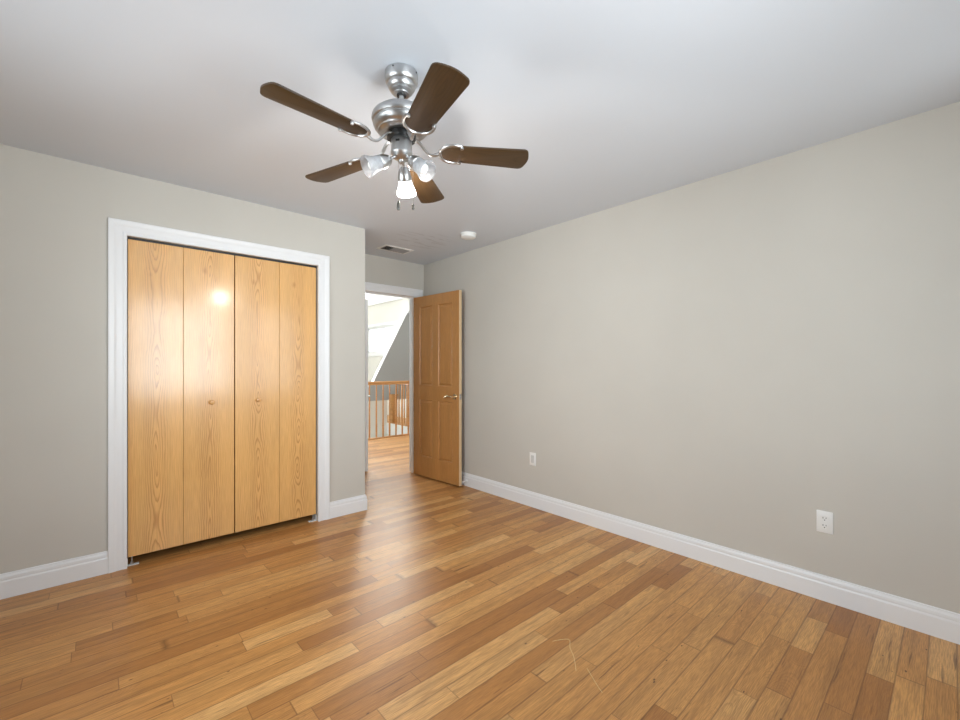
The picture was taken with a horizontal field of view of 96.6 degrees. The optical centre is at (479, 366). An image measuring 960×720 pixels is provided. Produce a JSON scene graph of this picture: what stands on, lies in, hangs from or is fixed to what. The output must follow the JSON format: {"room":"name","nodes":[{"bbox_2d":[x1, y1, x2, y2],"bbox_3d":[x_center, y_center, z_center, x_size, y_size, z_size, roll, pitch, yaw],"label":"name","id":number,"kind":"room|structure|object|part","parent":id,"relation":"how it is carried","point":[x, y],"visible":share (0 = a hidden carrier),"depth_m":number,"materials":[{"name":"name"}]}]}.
{"room":"empty bedroom","nodes":[
{"label":"empty bedroom","id":0,"kind":"room"},
{"bbox_2d":[0,144,364,573],"bbox_3d":[-2.307,0.029,3.043,2.842,2.440,0.757,0,0,-42],"label":"wall","id":1,"kind":"structure","parent":0,"point":[55,212],"depth_m":2.49,"materials":[{"name":"beige paint"}]},
{"bbox_2d":[0,551,107,599],"bbox_3d":[-2.674,1.182,2.192,1.156,0.133,0.014,0,0,-42],"label":"baseboard","id":2,"kind":"structure","parent":1,"relation":"attached to","point":[23,581],"depth_m":2.42,"materials":[{"name":"white wood"}]},
{"bbox_2d":[108,217,329,573],"bbox_3d":[-1.738,0.176,3.035,1.365,2.144,0.018,0,0,-42],"label":"trim","id":3,"kind":"structure","parent":1,"relation":"attached to","point":[118,229],"depth_m":2.63,"materials":[{"name":"white wood"}]},
{"bbox_2d":[127,237,316,267],"bbox_3d":[-1.769,-0.797,3.070,1.180,0.018,0.030,0,0,-42],"label":"door track","id":4,"kind":"object","parent":1,"relation":"attached to","point":[131,238],"visible":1,"depth_m":2.98,"materials":[{"name":"black metal"}]},
{"bbox_2d":[127,239,233,566],"bbox_3d":[-1.978,0.223,2.859,0.592,2.052,0.060,0,0,-42],"label":"door","id":5,"kind":"structure","parent":4,"relation":"hanging from","point":[181,300],"depth_m":2.84,"materials":[{"name":"brown wood"}]},
{"bbox_3d":[-2.098,0.201,2.770,0.285,1.986,0.030,0,0,-42],"label":"panel","id":6,"kind":"part","parent":5,"relation":"part of","materials":[{"name":"brown wood"}]},
{"bbox_3d":[-1.880,0.201,2.968,0.301,1.986,0.030,0,0,-42],"label":"panel","id":7,"kind":"part","parent":5,"relation":"part of","materials":[{"name":"brown wood"}]},
{"bbox_2d":[234,256,316,532],"bbox_3d":[-1.538,0.223,3.257,0.584,2.052,0.060,0,0,-42],"label":"door","id":8,"kind":"structure","parent":4,"relation":"hanging from","point":[275,302],"depth_m":3.23,"materials":[{"name":"brown wood"}]},
{"bbox_3d":[-1.653,0.201,3.173,0.300,1.986,0.030,0,0,-42],"label":"panel","id":9,"kind":"part","parent":8,"relation":"part of","materials":[{"name":"brown wood"}]},
{"bbox_3d":[-1.437,0.201,3.368,0.278,1.986,0.030,0,0,-42],"label":"panel","id":10,"kind":"part","parent":8,"relation":"part of","materials":[{"name":"brown wood"}]},
{"bbox_2d":[330,494,366,518],"bbox_3d":[-1.363,1.182,3.888,0.336,0.133,0.771,0,0,-42],"label":"baseboard","id":11,"kind":"structure","parent":1,"relation":"attached to","point":[338,508],"depth_m":3.60,"materials":[{"name":"white wood"}]},
{"bbox_2d":[127,241,423,530],"bbox_3d":[-1.200,-1.452,4.643,6.930,5.400,0.130,0,0,-42],"label":"wall","id":12,"kind":"structure","parent":0,"point":[379,270],"depth_m":4.72,"materials":[{"name":"beige paint"}]},
{"bbox_2d":[365,291,415,472],"bbox_3d":[-1.077,0.214,4.755,0.803,2.068,0.130,0,0,-42],"label":"trim","id":13,"kind":"structure","parent":12,"relation":"attached to","point":[411,299],"depth_m":5.00,"materials":[{"name":"white wood"}]},
{"bbox_2d":[414,290,461,485],"bbox_3d":[-0.476,0.227,4.670,0.778,2.020,0.171,0,0,44],"label":"door","id":14,"kind":"structure","parent":13,"relation":"attached to","point":[437,317],"depth_m":4.62,"materials":[{"name":"brown wood"}]},
{"bbox_3d":[-0.595,-0.226,4.784,0.225,0.885,0.034,0,0,44],"label":"raised panel","id":15,"kind":"part","parent":14,"relation":"part of","materials":[{"name":"brown wood"}]},
{"bbox_3d":[-0.595,0.697,4.784,0.225,0.640,0.034,0,0,44],"label":"raised panel","id":16,"kind":"part","parent":14,"relation":"part of","materials":[{"name":"brown wood"}]},
{"bbox_3d":[-0.360,-0.226,4.559,0.225,0.885,0.034,0,0,44],"label":"raised panel","id":17,"kind":"part","parent":14,"relation":"part of","materials":[{"name":"brown wood"}]},
{"bbox_3d":[-0.360,0.697,4.559,0.225,0.640,0.034,0,0,44],"label":"raised panel","id":18,"kind":"part","parent":14,"relation":"part of","materials":[{"name":"brown wood"}]},
{"bbox_2d":[365,282,422,297],"bbox_3d":[-1.027,0.179,4.699,0.946,2.140,0.018,0,0,-42],"label":"trim","id":19,"kind":"structure","parent":12,"relation":"attached to","point":[374,287],"depth_m":4.75,"materials":[{"name":"white wood"}]},
{"bbox_2d":[368,311,408,437],"bbox_3d":[-2.389,1.188,9.177,2.370,5.320,0.115,0,0,-42],"label":"wall","id":20,"kind":"structure","parent":0,"point":[395,367],"depth_m":9.47,"materials":[{"name":"grey paint"}]},
{"bbox_2d":[372,314,406,380],"bbox_3d":[-2.009,-0.413,9.483,0.856,1.554,0.076,0,0,-42],"label":"trim","id":21,"kind":"structure","parent":20,"relation":"attached to","point":[404,316],"depth_m":9.46,"materials":[{"name":"white wood"}]},
{"bbox_2d":[368,298,408,417],"bbox_3d":[-1.062,-1.452,9.566,0.120,5.400,6.987,0,0,-42],"label":"wall","id":22,"kind":"structure","parent":0,"point":[391,311],"depth_m":11.02,"materials":[{"name":"paint"}]},
{"bbox_2d":[368,320,400,356],"bbox_3d":[-2.374,-0.681,10.967,0.105,0.860,2.210,0,0,-42],"label":"window","id":23,"kind":"structure","parent":22,"relation":"in","point":[392,324],"depth_m":11.29,"materials":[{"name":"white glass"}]},
{"bbox_2d":[365,294,403,305],"bbox_3d":[-2.520,-1.762,11.051,0.051,0.260,2.830,0,0,-42],"label":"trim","id":24,"kind":"structure","parent":22,"relation":"attached to","point":[375,299],"depth_m":11.13,"materials":[{"name":"white paint"}]},
{"bbox_2d":[0,0,959,264],"bbox_3d":[-0.528,-1.252,1.904,4.252,0.120,4.833,0,0,-42],"label":"ceiling","id":25,"kind":"structure","parent":0,"point":[611,103],"depth_m":1.85,"materials":[{"name":"paint"}]},
{"bbox_2d":[260,62,528,209],"bbox_3d":[-0.341,-0.912,1.716,1.000,0.558,1.028,0,0,-42],"label":"ceiling fan","id":26,"kind":"object","parent":25,"relation":"hanging from","point":[400,121],"visible":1,"depth_m":1.68,"materials":[{"name":"brown wood"}]},
{"bbox_3d":[-0.567,-0.890,1.497,0.370,0.006,0.127,2,7,-44],"label":"blade","id":27,"kind":"part","parent":26,"relation":"part of","materials":[{"name":"brown wood"}]},
{"bbox_3d":[-0.621,-0.874,1.912,0.370,0.006,0.127,-1,8,30],"label":"blade","id":28,"kind":"part","parent":26,"relation":"part of","materials":[{"name":"brown wood"}]},
{"bbox_3d":[-0.417,-0.794,1.683,0.072,0.083,0.083,-32,3,-26],"label":"lamp shade","id":29,"kind":"part","parent":26,"relation":"part of","materials":[{"name":"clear glass"}]},
{"bbox_2d":[378,154,391,170],"bbox_3d":[-0.379,-0.818,1.706,0.050,0.059,0.059,-32,3,-26],"label":"socket","id":30,"kind":"object","parent":26,"relation":"attached to","point":[385,161],"depth_m":1.68,"materials":[{"name":"silver metal"}]},
{"bbox_2d":[398,167,411,181],"bbox_3d":[-0.320,-0.811,1.803,0.059,0.050,0.059,31,51,30],"label":"socket","id":31,"kind":"object","parent":26,"relation":"attached to","point":[404,173],"depth_m":1.79,"materials":[{"name":"silver metal"}]},
{"bbox_3d":[-0.320,-0.773,1.837,0.083,0.072,0.083,31,51,30],"label":"lamp shade","id":32,"kind":"part","parent":26,"relation":"part of","materials":[{"name":"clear glass"}]},
{"bbox_2d":[408,155,420,171],"bbox_3d":[-0.263,-0.814,1.707,0.050,0.059,0.059,42,2,23],"label":"socket","id":33,"kind":"object","parent":26,"relation":"attached to","point":[413,159],"depth_m":1.68,"materials":[{"name":"silver metal"}]},
{"bbox_3d":[-0.231,-0.785,1.689,0.056,0.043,0.043,42,2,23],"label":"bulb","id":34,"kind":"part","parent":26,"relation":"part of","materials":[{"name":"white glass"}]},
{"bbox_3d":[-0.228,-0.783,1.687,0.072,0.083,0.083,42,2,23],"label":"lamp shade","id":35,"kind":"part","parent":26,"relation":"part of","materials":[{"name":"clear glass"}]},
{"bbox_3d":[-0.271,-0.874,2.083,0.127,0.006,0.370,-9,-2,8],"label":"blade","id":36,"kind":"part","parent":26,"relation":"part of","materials":[{"name":"brown wood"}]},
{"bbox_3d":[-0.160,-0.881,1.432,0.127,0.006,0.370,10,-5,-27],"label":"blade","id":37,"kind":"part","parent":26,"relation":"part of","materials":[{"name":"brown wood"}]},
{"bbox_3d":[0.022,-0.883,1.801,0.370,0.006,0.127,0,-9,-10],"label":"blade","id":38,"kind":"part","parent":26,"relation":"part of","materials":[{"name":"brown wood"}]},
{"bbox_2d":[376,244,413,253],"bbox_3d":[-0.865,-1.187,4.362,0.330,0.010,0.190,0,0,-42],"label":"ceiling vent","id":39,"kind":"object","parent":25,"relation":"in","point":[385,247],"visible":1,"depth_m":4.35,"materials":[{"name":"white plastic"}]},
{"bbox_2d":[460,232,476,239],"bbox_3d":[-0.104,-1.171,3.860,0.148,0.041,0.148,0,0,-42],"label":"smoke detector","id":40,"kind":"object","parent":25,"relation":"attached to","point":[464,235],"visible":1,"depth_m":3.82,"materials":[{"name":"white plastic"}]},
{"bbox_2d":[0,415,959,719],"bbox_3d":[-1.963,1.308,5.486,6.930,0.120,12.070,0,0,-42],"label":"floor","id":41,"kind":"structure","parent":0,"point":[436,599],"depth_m":2.00,"materials":[{"name":"brown wood"}]},
{"bbox_2d":[368,381,408,439],"bbox_3d":[-1.828,0.756,7.300,2.313,0.985,0.070,0,0,-42],"label":"stair railing","id":42,"kind":"object","parent":41,"relation":"on","point":[376,383],"visible":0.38,"depth_m":7.50,"materials":[{"name":"brown wood"}]},
{"bbox_3d":[-1.828,0.294,7.300,2.313,0.062,0.060,0,0,-42],"label":"handrail","id":43,"kind":"part","parent":42,"relation":"part of","materials":[{"name":"brown wood"}]},
{"bbox_3d":[-1.828,1.240,7.300,2.313,0.018,0.070,0,0,-42],"label":"rail","id":44,"kind":"part","parent":42,"relation":"part of","materials":[{"name":"brown wood"}]},
{"bbox_2d":[390,394,397,422],"bbox_3d":[-1.892,0.933,9.373,0.140,0.630,0.140,0,0,-42],"label":"newel post","id":45,"kind":"object","parent":41,"relation":"on","point":[392,396],"visible":0.71,"depth_m":9.32,"materials":[{"name":"brown wood"}]},
{"bbox_3d":[-1.892,0.949,9.373,0.120,0.600,0.120,0,0,-42],"label":"post","id":46,"kind":"part","parent":45,"relation":"part of","materials":[{"name":"brown wood"}]},
{"bbox_2d":[393,384,407,425],"bbox_3d":[-1.416,0.786,8.779,0.070,0.925,1.320,0,0,-42],"label":"stair railing","id":47,"kind":"object","parent":41,"relation":"on","point":[398,423],"visible":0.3,"depth_m":8.96,"materials":[{"name":"brown wood"}]},
{"bbox_2d":[424,101,959,613],"bbox_3d":[1.004,0.029,3.290,0.120,2.440,4.833,0,0,-42],"label":"wall","id":48,"kind":"structure","parent":0,"point":[730,359],"depth_m":2.50,"materials":[{"name":"beige paint"}]},
{"bbox_2d":[530,452,535,465],"bbox_3d":[0.467,0.825,3.788,0.008,0.115,0.070,0,0,-42],"label":"wall outlet","id":49,"kind":"object","parent":48,"relation":"attached to","point":[532,455],"visible":1,"depth_m":3.78,"materials":[{"name":"white plastic"}]},
{"bbox_2d":[462,472,959,644],"bbox_3d":[0.904,1.182,3.301,0.014,0.133,4.683,0,0,-42],"label":"baseboard","id":50,"kind":"structure","parent":48,"relation":"attached to","point":[940,623],"depth_m":2.49,"materials":[{"name":"white wood"}]},
{"bbox_2d":[816,510,832,534],"bbox_3d":[1.835,0.831,2.276,0.008,0.115,0.070,0,0,-42],"label":"wall outlet","id":51,"kind":"object","parent":48,"relation":"attached to","point":[824,519],"visible":1,"depth_m":2.27,"materials":[{"name":"white plastic"}]},
{"bbox_2d":[820,515,828,520],"bbox_3d":[1.834,0.811,2.275,0.004,0.027,0.034,0,0,-42],"label":"receptacle","id":52,"kind":"object","parent":51,"relation":"attached to","point":[822,517],"depth_m":2.27,"materials":[{"name":"white plastic"}]},
{"bbox_2d":[821,523,828,528],"bbox_3d":[1.834,0.850,2.275,0.004,0.027,0.034,0,0,-42],"label":"receptacle","id":53,"kind":"object","parent":51,"relation":"attached to","point":[823,525],"depth_m":2.27,"materials":[{"name":"white plastic"}]},
{"bbox_3d":[-3.762,2.609,8.719,3.720,2.720,4.860,0,0,-42],"label":"wall","id":54,"kind":"structure","parent":0,"visible":0},
{"bbox_2d":[387,423,407,434],"bbox_3d":[-1.488,1.367,8.788,0.014,0.242,1.670,0,0,-42],"label":"trim","id":55,"kind":"structure","parent":54,"relation":"attached to","point":[392,426],"depth_m":9.16,"materials":[{"name":"white wood"}]},
{"bbox_3d":[-2.357,-1.452,5.258,1.160,5.400,0.120,0,0,-42],"label":"wall","id":56,"kind":"structure","parent":0,"visible":0},
{"bbox_2d":[365,299,370,470],"bbox_3d":[-1.568,0.228,5.338,0.103,2.018,0.780,0,0,-42],"label":"door frame","id":57,"kind":"structure","parent":56,"relation":"in","point":[366,301],"depth_m":5.02,"materials":[{"name":"white wood"}]}
]}

